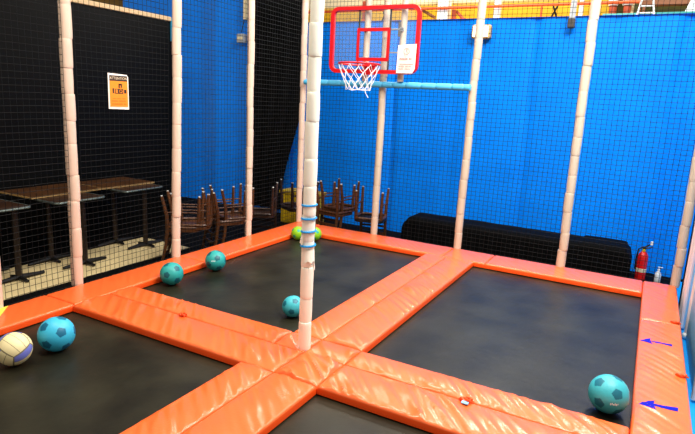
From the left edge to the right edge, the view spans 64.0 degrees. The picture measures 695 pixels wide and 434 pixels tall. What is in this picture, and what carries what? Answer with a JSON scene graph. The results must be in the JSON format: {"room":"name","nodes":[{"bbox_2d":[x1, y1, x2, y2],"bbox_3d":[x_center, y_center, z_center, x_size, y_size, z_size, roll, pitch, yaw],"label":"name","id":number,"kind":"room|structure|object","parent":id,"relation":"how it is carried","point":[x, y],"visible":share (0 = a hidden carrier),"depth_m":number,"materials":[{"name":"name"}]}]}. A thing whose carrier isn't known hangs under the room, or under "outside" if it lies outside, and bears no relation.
{"room":"indoor trampoline park","nodes":[
{"label":"indoor trampoline park","id":0,"kind":"room"},
{"bbox_2d":[90,0,122,6],"bbox_3d":[-6.253,-3.105,11.850,4.800,4.400,0.150,9,13,28],"label":"wall","id":1,"kind":"structure","parent":0,"point":[117,2],"depth_m":10.59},
{"bbox_2d":[123,0,292,212],"bbox_3d":[-2.516,-2.478,9.761,3.850,4.400,0.241,9,13,28],"label":"wall","id":2,"kind":"structure","parent":0,"point":[189,82],"depth_m":9.66,"materials":[{"name":"blue paint"}]},
{"bbox_2d":[237,0,247,42],"bbox_3d":[-1.671,-3.600,8.899,0.160,1.570,0.125,9,13,28],"label":"wall device","id":3,"kind":"object","parent":2,"relation":"attached to","point":[245,11],"visible":0.88,"depth_m":8.96,"materials":[{"name":"beige paint"}]},
{"bbox_2d":[252,0,301,208],"bbox_3d":[-1.158,-1.921,8.772,1.040,3.650,0.147,9,13,28],"label":"curtain","id":4,"kind":"object","parent":2,"relation":"hanging from","point":[293,107],"visible":0.66,"depth_m":8.78,"materials":[{"name":"black fabric"}]},
{"bbox_2d":[0,197,694,433],"bbox_3d":[-1.486,0.316,7.643,18.000,0.106,18.000,9,13,28],"label":"floor","id":5,"kind":"structure","parent":0,"point":[57,251],"depth_m":6.42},
{"bbox_2d":[0,199,44,283],"bbox_3d":[-3.432,0.248,5.417,0.653,0.744,0.732,9,13,28],"label":"cafe table","id":6,"kind":"object","parent":5,"relation":"on","point":[15,235],"visible":0.89,"depth_m":5.42,"materials":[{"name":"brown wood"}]},
{"bbox_2d":[25,192,106,268],"bbox_3d":[-3.039,0.138,6.041,0.653,0.744,0.662,9,13,28],"label":"cafe table","id":7,"kind":"object","parent":5,"relation":"on","point":[47,200],"visible":0.53,"depth_m":6.03,"materials":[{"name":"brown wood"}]},
{"bbox_2d":[0,183,102,198],"bbox_3d":[-3.285,-0.296,6.183,0.586,0.018,0.856,9,13,26],"label":"board","id":8,"kind":"object","parent":7,"relation":"on","point":[44,192],"visible":0.71,"depth_m":6.07,"materials":[{"name":"brown wood"}]},
{"bbox_2d":[0,0,171,255],"bbox_3d":[-4.468,-0.811,4.915,0.180,2.930,7.780,9,13,28],"label":"wall","id":9,"kind":"structure","parent":5,"relation":"on","point":[99,122],"depth_m":6.91,"materials":[{"name":"black"}]},
{"bbox_2d":[96,184,161,249],"bbox_3d":[-2.685,-0.020,6.881,0.653,0.744,0.662,9,13,28],"label":"cafe table","id":10,"kind":"object","parent":5,"relation":"on","point":[133,188],"visible":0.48,"depth_m":6.86,"materials":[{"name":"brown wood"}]},
{"bbox_2d":[80,177,153,189],"bbox_3d":[-2.891,-0.424,6.891,0.586,0.018,0.756,9,13,28],"label":"board","id":11,"kind":"object","parent":10,"relation":"on","point":[112,183],"visible":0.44,"depth_m":6.86,"materials":[{"name":"brown wood"}]},
{"bbox_2d":[160,190,204,260],"bbox_3d":[-1.887,0.106,6.394,0.447,0.767,0.398,1,12,-8],"label":"wooden chair","id":12,"kind":"object","parent":5,"relation":"on","point":[201,200],"visible":0.65,"depth_m":6.22,"materials":[{"name":"brown wood"}]},
{"bbox_2d":[170,189,212,257],"bbox_3d":[-1.787,0.079,6.401,0.447,0.767,0.398,1,12,-8],"label":"wooden chair","id":13,"kind":"object","parent":12,"relation":"on","point":[184,219],"visible":0.56,"depth_m":6.27,"materials":[{"name":"brown wood"}]},
{"bbox_2d":[201,186,245,248],"bbox_3d":[-1.512,0.040,6.800,0.447,0.767,0.398,-6,15,-36],"label":"wooden chair","id":14,"kind":"object","parent":5,"relation":"on","point":[218,220],"visible":0.56,"depth_m":6.67,"materials":[{"name":"brown wood"}]},
{"bbox_2d":[209,183,253,245],"bbox_3d":[-1.430,0.002,6.852,0.447,0.767,0.398,-6,15,-36],"label":"wooden chair","id":15,"kind":"object","parent":14,"relation":"on","point":[238,211],"visible":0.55,"depth_m":6.79,"materials":[{"name":"brown wood"}]},
{"bbox_2d":[251,182,277,234],"bbox_3d":[-1.138,-0.057,7.353,0.398,0.767,0.447,3,12,0],"label":"wooden chair","id":16,"kind":"object","parent":5,"relation":"on","point":[274,203],"visible":0.38,"depth_m":7.46,"materials":[{"name":"brown wood"}]},
{"bbox_2d":[280,179,318,214],"bbox_3d":[-0.686,-0.141,7.863,0.447,0.767,0.398,-5,14,-32],"label":"wooden chair","id":17,"kind":"object","parent":5,"relation":"on","point":[292,191],"visible":0.37,"depth_m":7.79,"materials":[{"name":"brown wood"}]},
{"bbox_2d":[279,188,326,224],"bbox_3d":[-0.695,-0.151,8.589,0.660,0.510,0.340,9,13,28],"label":"box","id":18,"kind":"object","parent":5,"relation":"on","point":[287,214],"visible":0.23,"depth_m":8.54,"materials":[{"name":"yellow plastic"}]},
{"bbox_2d":[316,182,355,227],"bbox_3d":[-0.183,-0.065,7.625,0.398,0.767,0.447,11,15,35],"label":"wooden chair","id":19,"kind":"object","parent":5,"relation":"on","point":[347,213],"visible":0.59,"depth_m":7.54,"materials":[{"name":"brown wood"}]},
{"bbox_2d":[319,179,359,227],"bbox_3d":[-0.121,-0.118,7.696,0.398,0.767,0.447,11,15,35],"label":"wooden chair","id":20,"kind":"object","parent":19,"relation":"on","point":[339,187],"visible":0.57,"depth_m":7.61,"materials":[{"name":"brown wood"}]},
{"bbox_2d":[354,186,389,235],"bbox_3d":[0.314,0.011,7.383,0.398,0.767,0.447,6,12,14],"label":"wooden chair","id":21,"kind":"object","parent":5,"relation":"on","point":[366,217],"visible":0.73,"depth_m":7.42,"materials":[{"name":"brown wood"}]},
{"bbox_2d":[401,212,631,277],"bbox_3d":[2.091,0.330,7.176,2.820,0.419,0.552,9,13,28],"label":"bench","id":22,"kind":"object","parent":5,"relation":"on","point":[425,216],"visible":0.69,"depth_m":6.88,"materials":[{"name":"black fabric"}]},
{"bbox_2d":[634,241,652,280],"bbox_3d":[3.470,0.509,6.534,0.119,0.475,0.135,-4,14,-29],"label":"fire extinguisher","id":23,"kind":"object","parent":5,"relation":"on","point":[642,253],"visible":0.83,"depth_m":6.52,"materials":[{"name":"red metal"}]},
{"bbox_2d":[654,267,662,282],"bbox_3d":[3.621,0.673,6.485,0.072,0.190,0.068,9,13,28],"label":"pump bottle","id":24,"kind":"object","parent":5,"relation":"on","point":[658,271],"visible":0.86,"depth_m":6.47,"materials":[{"name":"white plastic"}]},
{"bbox_2d":[678,215,694,306],"bbox_3d":[3.394,-0.357,5.220,0.125,2.700,0.120,9,13,28],"label":"upright","id":25,"kind":"object","parent":5,"relation":"on","point":[694,215],"visible":0.02,"depth_m":5.39,"materials":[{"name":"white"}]},
{"bbox_2d":[679,224,694,328],"bbox_3d":[3.226,-0.256,4.911,0.185,2.600,0.310,9,13,28],"label":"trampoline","id":26,"kind":"object","parent":5,"relation":"on","point":[690,270],"visible":0.52,"depth_m":5.03,"materials":[{"name":"white"}]},
{"bbox_2d":[682,275,694,400],"bbox_3d":[2.777,-0.098,4.043,0.185,2.600,1.290,9,13,28],"label":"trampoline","id":27,"kind":"object","parent":5,"relation":"on","point":[688,334],"visible":0.97,"depth_m":4.51,"materials":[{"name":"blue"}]},
{"bbox_3d":[-0.317,1.067,3.622,4.335,0.200,6.550,9,13,28],"label":"frame","id":28,"kind":"object","parent":5,"relation":"on","visible":0},
{"bbox_2d":[0,295,73,334],"bbox_3d":[-2.930,0.885,2.984,0.355,0.060,2.993,9,13,28],"label":"pad","id":29,"kind":"object","parent":28,"relation":"on","point":[26,313],"visible":1,"depth_m":4.01,"materials":[{"name":"orange plastic"}]},
{"bbox_2d":[0,262,3,307],"bbox_3d":[-2.455,-1.375,3.632,0.095,4.188,0.096,1,12,-8],"label":"post","id":30,"kind":"object","parent":29,"relation":"on","point":[1,291],"visible":0.98,"depth_m":4.03,"materials":[{"name":"plastic"}]},
{"bbox_2d":[0,306,7,315],"bbox_3d":[-2.478,0.687,3.916,0.210,0.010,0.300,9,13,28],"label":"yellow patch","id":31,"kind":"object","parent":29,"relation":"on","point":[2,310],"visible":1,"depth_m":4.01,"materials":[{"name":"yellow paint"}]},
{"bbox_2d":[0,311,232,433],"bbox_3d":[-2.001,1.050,2.659,1.717,0.020,2.775,9,13,28],"label":"trampoline","id":32,"kind":"object","parent":28,"relation":"on","point":[110,378],"visible":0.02,"depth_m":3.23,"materials":[{"name":"black fabric"}]},
{"bbox_2d":[0,332,32,365],"bbox_3d":[-2.007,0.793,3.349,0.200,0.200,0.200,6,12,14],"label":"volleyball","id":33,"kind":"object","parent":32,"relation":"on","point":[16,348],"visible":1,"depth_m":3.29,"materials":[{"name":"beige leather"}]},
{"bbox_2d":[37,316,75,351],"bbox_3d":[-1.858,0.747,3.554,0.220,0.220,0.220,-3,13,-28],"label":"football","id":34,"kind":"object","parent":32,"relation":"on","point":[55,334],"visible":1,"depth_m":3.48,"materials":[{"name":"teal"}]},
{"bbox_2d":[46,257,204,304],"bbox_3d":[-1.873,0.539,4.882,0.355,0.066,1.403,9,13,28],"label":"pad","id":35,"kind":"object","parent":28,"relation":"on","point":[141,277],"visible":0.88,"depth_m":4.74,"materials":[{"name":"orange plastic"}]},
{"bbox_2d":[57,0,82,285],"bbox_3d":[-2.147,-1.427,4.229,0.101,4.076,0.099,9,13,28],"label":"post","id":36,"kind":"object","parent":35,"relation":"on","point":[65,47],"visible":0.95,"depth_m":4.37,"materials":[{"name":"plastic"}]},
{"bbox_2d":[0,0,74,305],"bbox_3d":[-2.287,-1.206,3.958,0.017,4.296,0.568,9,13,28],"label":"safety net","id":37,"kind":"object","parent":36,"relation":"attached to","point":[9,5],"visible":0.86,"depth_m":4.12,"materials":[{"name":"black fabric"}]},
{"bbox_2d":[72,0,170,281],"bbox_3d":[-1.875,-1.342,4.703,0.019,4.296,0.956,9,13,28],"label":"safety net","id":38,"kind":"object","parent":36,"relation":"attached to","point":[138,21],"visible":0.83,"depth_m":4.81,"materials":[{"name":"black fabric"}]},
{"bbox_2d":[107,73,128,108],"bbox_3d":[-1.914,-1.050,4.660,0.010,0.294,0.204,9,13,28],"label":"notice","id":39,"kind":"object","parent":38,"relation":"attached to","point":[118,91],"visible":1,"depth_m":4.65,"materials":[{"name":"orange paper"}]},
{"bbox_2d":[113,84,125,93],"bbox_3d":[-1.909,-1.074,4.661,0.001,0.082,0.138,9,13,28],"label":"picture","id":40,"kind":"object","parent":39,"relation":"attached to","point":[117,88],"depth_m":4.66,"materials":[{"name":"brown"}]},
{"bbox_2d":[73,294,302,372],"bbox_3d":[-1.174,0.776,3.887,1.851,0.078,0.323,9,13,28],"label":"pad","id":41,"kind":"object","parent":28,"relation":"on","point":[230,347],"visible":0.98,"depth_m":3.78,"materials":[{"name":"orange plastic"}]},
{"bbox_2d":[179,312,186,316],"bbox_3d":[-1.207,0.714,4.076,0.077,0.035,0.053,9,13,28],"label":"tie","id":42,"kind":"object","parent":41,"relation":"attached to","point":[181,314],"visible":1,"depth_m":4.06,"materials":[{"name":"orange plastic"}]},
{"bbox_2d":[119,362,272,433],"bbox_3d":[-1.192,1.126,2.222,0.246,0.075,2.673,9,13,28],"label":"pad","id":43,"kind":"object","parent":28,"relation":"on","point":[192,408],"visible":0.94,"depth_m":2.94,"materials":[{"name":"orange plastic"}]},
{"bbox_2d":[111,286,291,343],"bbox_3d":[-1.143,0.719,4.183,1.615,0.074,0.232,9,13,28],"label":"pad","id":44,"kind":"object","parent":28,"relation":"on","point":[272,334],"visible":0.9,"depth_m":4.11,"materials":[{"name":"orange plastic"}]},
{"bbox_2d":[183,373,315,433],"bbox_3d":[-0.951,1.163,2.095,0.301,0.078,2.673,9,13,28],"label":"pad","id":45,"kind":"object","parent":28,"relation":"on","point":[267,404],"visible":1,"depth_m":2.91,"materials":[{"name":"orange plastic"}]},
{"bbox_2d":[180,221,319,266],"bbox_3d":[-1.019,0.264,6.417,0.355,0.061,2.148,9,13,28],"label":"pad","id":46,"kind":"object","parent":28,"relation":"on","point":[240,246],"visible":0.79,"depth_m":6.16,"materials":[{"name":"orange plastic"}]},
{"bbox_2d":[171,0,181,257],"bbox_3d":[-1.580,-1.644,5.154,0.098,4.178,0.175,9,13,28],"label":"post","id":47,"kind":"object","parent":46,"relation":"on","point":[176,4],"visible":0.99,"depth_m":5.27,"materials":[{"name":"plastic"}]},
{"bbox_2d":[180,0,248,254],"bbox_3d":[-1.344,-1.514,5.651,0.017,4.299,1.058,9,13,28],"label":"safety net","id":48,"kind":"object","parent":47,"relation":"attached to","point":[194,21],"visible":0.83,"depth_m":5.76,"materials":[{"name":"black fabric"}]},
{"bbox_2d":[245,0,254,236],"bbox_3d":[-1.063,-1.770,6.111,0.089,4.083,0.087,3,12,-1],"label":"post","id":49,"kind":"object","parent":46,"relation":"on","point":[251,46],"visible":0.98,"depth_m":6.21,"materials":[{"name":"plastic"}]},
{"bbox_2d":[252,0,301,233],"bbox_3d":[-0.823,-1.683,6.590,0.020,4.296,0.946,9,13,28],"label":"safety net","id":50,"kind":"object","parent":49,"relation":"attached to","point":[293,58],"visible":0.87,"depth_m":6.67,"materials":[{"name":"black fabric"}]},
{"bbox_2d":[296,0,308,221],"bbox_3d":[-0.550,-1.937,6.991,0.092,4.101,0.090,-3,13,-24],"label":"post","id":51,"kind":"object","parent":46,"relation":"on","point":[305,3],"visible":0.95,"depth_m":7.08,"materials":[{"name":"plastic"}]},
{"bbox_2d":[141,238,420,331],"bbox_3d":[-0.468,0.552,5.411,1.717,0.020,2.686,9,13,28],"label":"trampoline","id":52,"kind":"object","parent":28,"relation":"on","point":[254,285],"visible":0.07,"depth_m":5.17,"materials":[{"name":"black fabric"}]},
{"bbox_2d":[160,262,183,284],"bbox_3d":[-1.541,0.496,4.878,0.200,0.200,0.200,10,14,29],"label":"football","id":53,"kind":"object","parent":52,"relation":"on","point":[171,273],"visible":1,"depth_m":4.81,"materials":[{"name":"teal plastic"}]},
{"bbox_2d":[205,250,225,270],"bbox_3d":[-1.264,0.417,5.335,0.196,0.196,0.196,5,12,10],"label":"football","id":54,"kind":"object","parent":52,"relation":"on","point":[215,260],"visible":1,"depth_m":5.27,"materials":[{"name":"teal"}]},
{"bbox_2d":[282,295,299,316],"bbox_3d":[-0.420,0.691,4.301,0.168,0.168,0.168,2,12,-2],"label":"football","id":55,"kind":"object","parent":52,"relation":"on","point":[290,306],"visible":0.77,"depth_m":4.24,"materials":[{"name":"teal"}]},
{"bbox_2d":[291,226,301,239],"bbox_3d":[-0.590,0.193,6.646,0.164,0.164,0.164,8,13,22],"label":"football","id":56,"kind":"object","parent":52,"relation":"on","point":[296,234],"visible":0.75,"depth_m":6.58,"materials":[{"name":"green"}]},
{"bbox_2d":[314,227,321,240],"bbox_3d":[-0.391,0.202,6.653,0.164,0.164,0.164,14,16,42],"label":"football","id":57,"kind":"object","parent":52,"relation":"on","point":[318,233],"visible":0.42,"depth_m":6.60,"materials":[{"name":"green"}]},
{"bbox_2d":[275,332,320,352],"bbox_3d":[-0.332,0.849,3.755,0.234,0.075,0.232,9,13,28],"label":"pad","id":58,"kind":"object","parent":28,"relation":"on","point":[290,340],"visible":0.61,"depth_m":3.72,"materials":[{"name":"orange plastic"}]},
{"bbox_2d":[298,0,324,351],"bbox_3d":[-0.184,-1.113,3.244,0.106,4.051,0.106,-1,12,-17],"label":"post","id":59,"kind":"object","parent":58,"relation":"on","point":[308,229],"visible":1,"depth_m":3.39,"materials":[{"name":"beige plastic"}]},
{"bbox_2d":[275,352,342,393],"bbox_3d":[-0.230,0.922,3.388,0.301,0.093,0.323,9,13,28],"label":"pad","id":60,"kind":"object","parent":28,"relation":"on","point":[311,368],"visible":0.84,"depth_m":3.34,"materials":[{"name":"orange plastic"}]},
{"bbox_2d":[306,340,359,365],"bbox_3d":[-0.096,0.890,3.631,0.301,0.068,0.232,9,13,28],"label":"pad","id":61,"kind":"object","parent":28,"relation":"on","point":[341,354],"visible":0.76,"depth_m":3.61,"materials":[{"name":"orange plastic"}]},
{"bbox_2d":[268,394,432,433],"bbox_3d":[-0.125,1.353,1.669,1.690,0.020,2.775,9,13,28],"label":"trampoline","id":62,"kind":"object","parent":28,"relation":"on","point":[320,414],"visible":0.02,"depth_m":2.94,"materials":[{"name":"black fabric"}]},
{"bbox_2d":[295,253,445,340],"bbox_3d":[0.346,0.630,4.972,0.234,0.071,2.584,9,13,28],"label":"pad","id":63,"kind":"object","parent":28,"relation":"on","point":[341,315],"visible":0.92,"depth_m":4.61,"materials":[{"name":"orange plastic"}]},
{"bbox_2d":[317,225,452,255],"bbox_3d":[0.340,0.282,6.660,1.801,0.060,0.428,9,13,28],"label":"pad","id":64,"kind":"object","parent":28,"relation":"on","point":[399,245],"visible":0.94,"depth_m":6.53,"materials":[{"name":"orange plastic"}]},
{"bbox_2d":[371,0,391,234],"bbox_3d":[0.433,-1.834,6.476,0.093,4.208,0.092,4,12,5],"label":"post","id":65,"kind":"object","parent":64,"relation":"on","point":[383,77],"visible":0.88,"depth_m":6.61,"materials":[{"name":"beige plastic"}]},
{"bbox_2d":[308,0,384,232],"bbox_3d":[-0.061,-1.688,6.793,1.023,4.295,0.020,9,13,28],"label":"safety net","id":66,"kind":"object","parent":65,"relation":"attached to","point":[333,6],"visible":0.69,"depth_m":6.86,"materials":[{"name":"black fabric"}]},
{"bbox_2d":[378,0,475,246],"bbox_3d":[0.892,-1.532,6.290,0.972,4.297,0.018,9,13,28],"label":"safety net","id":67,"kind":"object","parent":65,"relation":"attached to","point":[461,10],"visible":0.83,"depth_m":6.39,"materials":[{"name":"black"}]},
{"bbox_2d":[324,257,472,352],"bbox_3d":[0.582,0.664,4.847,0.301,0.079,2.584,9,13,28],"label":"pad","id":68,"kind":"object","parent":28,"relation":"on","point":[363,333],"visible":0.99,"depth_m":4.43,"materials":[{"name":"orange plastic"}]},
{"bbox_2d":[317,365,570,433],"bbox_3d":[0.599,1.055,2.950,1.588,0.093,0.323,9,13,28],"label":"pad","id":69,"kind":"object","parent":28,"relation":"on","point":[412,405],"visible":1,"depth_m":3.00,"materials":[{"name":"orange plastic"}]},
{"bbox_2d":[459,396,472,404],"bbox_3d":[0.652,1.016,3.084,0.082,0.035,0.078,9,13,28],"label":"tie","id":70,"kind":"object","parent":69,"relation":"attached to","point":[466,400],"visible":1,"depth_m":3.07,"materials":[{"name":"orange plastic"}]},
{"bbox_2d":[443,249,493,267],"bbox_3d":[1.335,0.445,6.135,0.468,0.056,0.428,9,13,28],"label":"pad","id":71,"kind":"object","parent":28,"relation":"on","point":[479,259],"visible":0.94,"depth_m":6.08,"materials":[{"name":"orange plastic"}]},
{"bbox_2d":[453,0,486,248],"bbox_3d":[1.385,-1.703,5.968,0.132,4.255,0.094,9,13,28],"label":"post","id":72,"kind":"object","parent":71,"relation":"on","point":[479,30],"visible":1,"depth_m":6.08,"materials":[{"name":"beige plastic"}]},
{"bbox_2d":[303,79,470,90],"bbox_3d":[0.392,-1.537,6.458,2.120,0.070,0.072,9,13,28],"label":"bar","id":73,"kind":"object","parent":72,"relation":"attached to","point":[378,84],"visible":0.83,"depth_m":6.30,"materials":[{"name":"blue plastic"}]},
{"bbox_2d":[329,0,421,97],"bbox_3d":[0.228,-2.521,6.020,1.120,2.412,0.639,9,13,28],"label":"basketball backboard","id":74,"kind":"object","parent":73,"relation":"attached to","point":[369,68],"visible":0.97,"depth_m":6.27,"materials":[{"name":"red paint"}]},
{"bbox_2d":[396,44,416,72],"bbox_3d":[0.643,-1.739,6.111,0.227,0.312,0.012,10,14,29],"label":"notice sheet","id":75,"kind":"object","parent":74,"relation":"attached to","point":[406,57],"visible":1,"depth_m":6.11,"materials":[{"name":"white paper"}]},
{"bbox_2d":[462,0,589,265],"bbox_3d":[1.856,-1.378,5.781,1.040,4.296,0.020,9,13,28],"label":"safety net","id":76,"kind":"object","parent":72,"relation":"attached to","point":[508,4],"visible":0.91,"depth_m":5.86,"materials":[{"name":"black"}]},
{"bbox_2d":[346,352,628,433],"bbox_3d":[0.733,1.021,3.193,1.588,0.073,0.232,9,13,28],"label":"pad","id":77,"kind":"object","parent":28,"relation":"on","point":[548,414],"visible":0.91,"depth_m":3.13,"materials":[{"name":"orange plastic"}]},
{"bbox_2d":[367,266,640,430],"bbox_3d":[1.408,0.854,4.421,1.690,0.020,2.686,9,13,28],"label":"trampoline","id":78,"kind":"object","parent":28,"relation":"on","point":[540,340],"visible":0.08,"depth_m":4.12,"materials":[{"name":"black fabric"}]},
{"bbox_2d":[588,374,629,413],"bbox_3d":[1.480,1.003,3.154,0.216,0.216,0.216,-4,14,-30],"label":"football","id":79,"kind":"object","parent":78,"relation":"on","point":[607,393],"visible":1,"depth_m":3.08,"materials":[{"name":"teal"}]},
{"bbox_2d":[484,255,642,296],"bbox_3d":[2.186,0.581,5.686,1.471,0.059,0.428,9,13,28],"label":"pad","id":80,"kind":"object","parent":28,"relation":"on","point":[627,286],"visible":0.99,"depth_m":5.58,"materials":[{"name":"orange plastic"}]},
{"bbox_2d":[556,0,600,266],"bbox_3d":[2.349,-1.485,5.452,0.101,4.135,0.100,3,12,1],"label":"post","id":81,"kind":"object","parent":80,"relation":"on","point":[594,13],"visible":0.99,"depth_m":5.55,"materials":[{"name":"beige plastic"}]},
{"bbox_2d":[639,281,680,327],"bbox_3d":[2.774,0.763,4.946,0.290,0.063,1.198,9,13,28],"label":"pad","id":82,"kind":"object","parent":28,"relation":"on","point":[659,302],"visible":0.98,"depth_m":4.86,"materials":[{"name":"orange plastic"}]},
{"bbox_2d":[670,148,694,287],"bbox_3d":[3.289,-1.322,5.000,0.091,4.095,0.096,-3,13,-26],"label":"post","id":83,"kind":"object","parent":82,"relation":"on","point":[689,206],"visible":0.98,"depth_m":5.27,"materials":[{"name":"beige plastic"}]},
{"bbox_2d":[566,0,694,284],"bbox_3d":[2.817,-1.223,5.275,0.961,4.298,0.022,9,13,28],"label":"safety net","id":84,"kind":"object","parent":83,"relation":"attached to","point":[663,4],"visible":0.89,"depth_m":5.37,"materials":[{"name":"black"}]},
{"bbox_2d":[629,319,692,433],"bbox_3d":[1.998,1.015,3.552,0.290,0.064,2.028,9,13,28],"label":"pad","id":85,"kind":"object","parent":28,"relation":"on","point":[660,399],"visible":1,"depth_m":3.39,"materials":[{"name":"orange plastic"}]},
{"bbox_2d":[675,373,688,377],"bbox_3d":[2.111,1.001,3.513,0.077,0.035,0.053,9,13,28],"label":"tie","id":86,"kind":"object","parent":85,"relation":"on","point":[681,375],"visible":1,"depth_m":3.50,"materials":[{"name":"orange plastic"}]},
{"bbox_2d":[308,0,608,21],"bbox_3d":[1.824,-3.449,12.766,18.000,5.500,0.200,9,13,28],"label":"wall","id":87,"kind":"structure","parent":0,"point":[395,14],"depth_m":11.79,"materials":[{"name":"yellow paint"}]},
{"bbox_2d":[291,13,694,278],"bbox_3d":[2.465,-1.016,7.310,7.550,3.040,0.220,9,13,28],"label":"wall","id":88,"kind":"structure","parent":0,"point":[432,49],"depth_m":7.25,"materials":[{"name":"blue paint"}]},
{"bbox_2d":[471,24,491,38],"bbox_3d":[1.750,-2.411,7.253,0.250,0.180,0.130,9,13,28],"label":"floodlight","id":89,"kind":"object","parent":88,"relation":"attached to","point":[488,29],"visible":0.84,"depth_m":7.17,"materials":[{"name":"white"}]},
{"bbox_2d":[567,0,577,28],"bbox_3d":[2.737,-2.974,6.590,0.080,1.410,0.090,9,13,28],"label":"camera","id":90,"kind":"object","parent":88,"relation":"attached to","point":[571,16],"visible":0.98,"depth_m":6.68,"materials":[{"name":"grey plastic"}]},
{"bbox_3d":[2.921,-1.925,10.982,11.000,3.360,2.100,9,13,28],"label":"ledge","id":91,"kind":"object","parent":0,"visible":0},
{"bbox_2d":[362,1,365,20],"bbox_3d":[0.372,-4.063,11.168,0.120,0.490,0.120,9,13,28],"label":"post","id":92,"kind":"object","parent":91,"relation":"on","point":[364,2],"visible":0.27,"depth_m":11.13,"materials":[{"name":"orange metal"}]},
{"bbox_2d":[437,0,451,18],"bbox_3d":[1.817,-4.003,10.375,0.200,0.840,0.200,9,13,28],"label":"post","id":93,"kind":"object","parent":91,"relation":"on","point":[440,15],"visible":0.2,"depth_m":10.32,"materials":[{"name":"white paint"}]},
{"bbox_2d":[451,9,456,18],"bbox_3d":[1.968,-3.698,10.323,0.070,0.280,0.070,9,13,28],"label":"post","id":94,"kind":"object","parent":91,"relation":"on","point":[453,10],"visible":0.54,"depth_m":10.28,"materials":[{"name":"orange metal"}]},
{"bbox_2d":[455,10,464,18],"bbox_3d":[2.098,-3.662,10.211,0.259,0.250,0.056,9,13,28],"label":"bar","id":95,"kind":"object","parent":91,"relation":"on","point":[457,12],"visible":0.65,"depth_m":10.21,"materials":[{"name":"orange metal"}]},
{"bbox_2d":[309,0,634,12],"bbox_3d":[1.338,-4.084,10.893,7.700,0.740,0.200,9,13,28],"label":"beam","id":96,"kind":"structure","parent":91,"relation":"on","point":[336,3],"depth_m":10.78,"materials":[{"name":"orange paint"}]},
{"bbox_2d":[308,0,640,16],"bbox_3d":[1.256,-3.814,10.582,7.720,0.331,0.052,9,13,28],"label":"railing","id":97,"kind":"object","parent":91,"relation":"on","point":[627,1],"visible":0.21,"depth_m":9.66,"materials":[{"name":"orange"}]},
{"bbox_2d":[422,10,435,18],"bbox_3d":[1.481,-3.863,10.506,0.397,0.249,0.056,9,13,28],"label":"bar","id":98,"kind":"object","parent":97,"relation":"attached to","point":[424,11],"visible":0.58,"depth_m":10.46,"materials":[{"name":"brown metal"}]},
{"bbox_2d":[493,0,501,17],"bbox_3d":[2.692,-3.861,9.913,0.110,0.840,0.110,9,13,28],"label":"post","id":99,"kind":"object","parent":91,"relation":"on","point":[497,2],"visible":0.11,"depth_m":9.90,"materials":[{"name":"white metal"}]},
{"bbox_2d":[551,2,559,16],"bbox_3d":[3.524,-3.479,9.485,0.186,0.342,0.052,9,13,28],"label":"brace","id":100,"kind":"object","parent":91,"relation":"on","point":[554,8],"visible":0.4,"depth_m":9.47,"materials":[{"name":"black metal"}]},
{"bbox_2d":[578,0,583,15],"bbox_3d":[3.918,-3.664,9.266,0.070,0.840,0.070,9,13,28],"label":"post","id":101,"kind":"object","parent":91,"relation":"on","point":[581,10],"visible":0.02,"depth_m":9.28,"materials":[{"name":"white metal"}]},
{"bbox_2d":[608,0,618,13],"bbox_3d":[4.347,-3.397,9.122,0.160,0.420,0.160,9,13,28],"label":"post","id":102,"kind":"object","parent":91,"relation":"on","point":[611,9],"visible":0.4,"depth_m":9.07,"materials":[{"name":"orange"}]},
{"bbox_2d":[622,4,632,12],"bbox_3d":[4.531,-3.367,9.025,0.160,0.420,0.160,9,13,28],"label":"post","id":103,"kind":"object","parent":91,"relation":"on","point":[626,7],"visible":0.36,"depth_m":8.98,"materials":[{"name":"orange"}]},
{"bbox_2d":[636,0,654,14],"bbox_3d":[4.662,-3.331,8.657,0.287,0.493,0.032,9,13,28],"label":"ladder","id":104,"kind":"object","parent":91,"relation":"on","point":[641,1],"visible":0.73,"depth_m":8.67,"materials":[{"name":"white metal"}]},
{"bbox_2d":[603,11,694,14],"bbox_3d":[4.931,-3.108,8.606,1.820,0.125,0.060,9,13,28],"label":"railing","id":105,"kind":"object","parent":91,"relation":"on","point":[681,11],"visible":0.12,"depth_m":8.63,"materials":[{"name":"teal"}]},
{"bbox_2d":[616,3,686,12],"bbox_3d":[5.524,-3.625,9.225,2.100,0.940,0.100,9,13,28],"label":"panel","id":106,"kind":"object","parent":91,"relation":"on","point":[620,6],"visible":0.02,"depth_m":9.35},
{"bbox_2d":[642,0,690,11],"bbox_3d":[5.287,-3.329,8.976,1.000,0.440,0.150,9,13,28],"label":"beam","id":107,"kind":"structure","parent":91,"relation":"on","point":[649,2],"depth_m":8.97,"materials":[{"name":"brown"}]},
{"bbox_2d":[685,0,694,10],"bbox_3d":[5.359,-3.192,8.584,0.353,0.340,0.300,9,13,28],"label":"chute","id":108,"kind":"object","parent":91,"relation":"on","point":[690,5],"visible":0.31,"depth_m":8.48,"materials":[{"name":"white paint"}]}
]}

